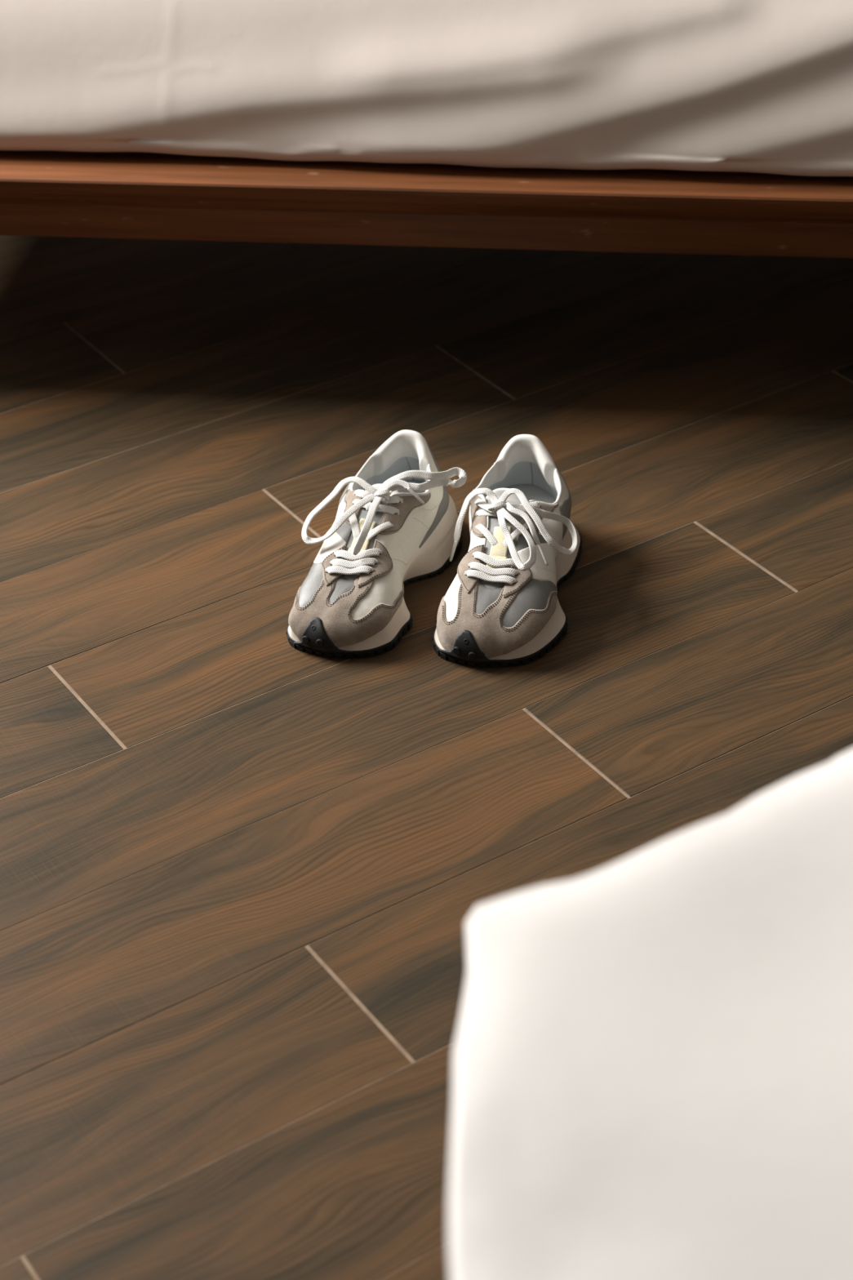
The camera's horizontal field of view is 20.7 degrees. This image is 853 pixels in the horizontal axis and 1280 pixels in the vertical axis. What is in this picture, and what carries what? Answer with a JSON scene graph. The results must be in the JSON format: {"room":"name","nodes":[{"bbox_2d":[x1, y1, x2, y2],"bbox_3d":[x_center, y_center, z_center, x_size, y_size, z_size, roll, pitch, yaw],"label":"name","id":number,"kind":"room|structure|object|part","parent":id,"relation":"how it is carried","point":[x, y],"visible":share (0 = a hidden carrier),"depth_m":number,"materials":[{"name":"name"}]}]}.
{"room":"bedroom","nodes":[
{"label":"bedroom","id":0,"kind":"room"},
{"bbox_2d":[0,235,852,1279],"bbox_3d":[0.065,0.061,2.007,4.600,0.012,5.200,3,35,8],"label":"floor","id":1,"kind":"structure","parent":0,"point":[243,870],"depth_m":2.03,"materials":[{"name":"wood"}]},
{"bbox_2d":[285,430,466,658],"bbox_3d":[-0.042,-0.095,2.140,0.126,0.099,0.264,10,37,17],"label":"sneaker","id":2,"kind":"object","parent":1,"relation":"on","point":[394,524],"visible":0.98,"depth_m":2.11,"materials":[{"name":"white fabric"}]},
{"bbox_3d":[-0.098,-0.054,2.103,0.027,0.024,0.082,10,37,17],"label":"panel","id":3,"kind":"part","parent":2,"relation":"part of","materials":[{"name":"grey fabric"}]},
{"bbox_3d":[-0.075,-0.043,2.080,0.022,0.013,0.042,10,37,17],"label":"toe box panel","id":4,"kind":"part","parent":2,"relation":"part of","materials":[{"name":"grey fabric"}]},
{"bbox_3d":[-0.079,-0.090,2.137,0.031,0.042,0.071,10,37,17],"label":"quarter panel","id":5,"kind":"part","parent":2,"relation":"part of","materials":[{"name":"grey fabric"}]},
{"bbox_2d":[0,150,852,258],"bbox_3d":[0.303,-0.614,2.742,2.150,0.240,0.975,3,35,8],"label":"frame","id":6,"kind":"object","parent":1,"relation":"on","point":[134,195],"visible":0.5,"depth_m":2.34,"materials":[{"name":"brown wood"}]},
{"bbox_2d":[0,0,852,177],"bbox_3d":[0.292,-0.800,2.588,2.110,0.240,0.897,3,35,8],"label":"mattress","id":7,"kind":"object","parent":6,"relation":"on","point":[735,86],"visible":1,"depth_m":2.31,"materials":[{"name":"fabric"}]},
{"bbox_3d":[0.238,-0.445,2.322,2.150,0.032,0.085,3,35,8],"label":"rail","id":8,"kind":"part","parent":6,"relation":"part of","materials":[{"name":"brown wood"}]},
{"bbox_3d":[0.238,-0.411,2.336,2.110,0.038,0.032,3,35,8],"label":"rail","id":9,"kind":"part","parent":6,"relation":"part of","materials":[{"name":"brown wood"}]},
{"bbox_2d":[432,434,582,667],"bbox_3d":[0.079,-0.089,2.124,0.122,0.100,0.265,4,35,9],"label":"sneaker","id":10,"kind":"object","parent":1,"relation":"on","point":[501,606],"visible":1,"depth_m":2.08,"materials":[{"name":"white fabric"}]},
{"bbox_3d":[0.053,-0.037,2.061,0.028,0.016,0.048,4,35,9],"label":"toe box panel","id":11,"kind":"part","parent":10,"relation":"part of","materials":[{"name":"grey fabric"}]},
{"bbox_3d":[0.096,-0.037,2.066,0.030,0.024,0.093,18,40,26],"label":"panel","id":12,"kind":"part","parent":10,"relation":"part of","materials":[{"name":"grey fabric"}]},
{"bbox_3d":[0.101,-0.077,2.106,0.039,0.042,0.071,4,35,9],"label":"quarter panel","id":13,"kind":"part","parent":10,"relation":"part of","materials":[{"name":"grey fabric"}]},
{"bbox_3d":[1.039,0.988,0.395,1.850,0.240,1.400,3,35,8],"label":"frame","id":14,"kind":"object","parent":1,"relation":"on","visible":0},
{"bbox_3d":[1.031,0.807,0.269,1.790,0.199,1.340,3,35,8],"label":"mattress","id":15,"kind":"object","parent":14,"relation":"on","visible":0},
{"bbox_2d":[448,748,852,1279],"bbox_3d":[0.914,0.201,0.921,1.812,0.058,1.837,-2,35,0],"label":"duvet","id":16,"kind":"object","parent":15,"relation":"on","point":[653,1063],"visible":1,"depth_m":0.97,"materials":[{"name":"white fabric"}]}
]}

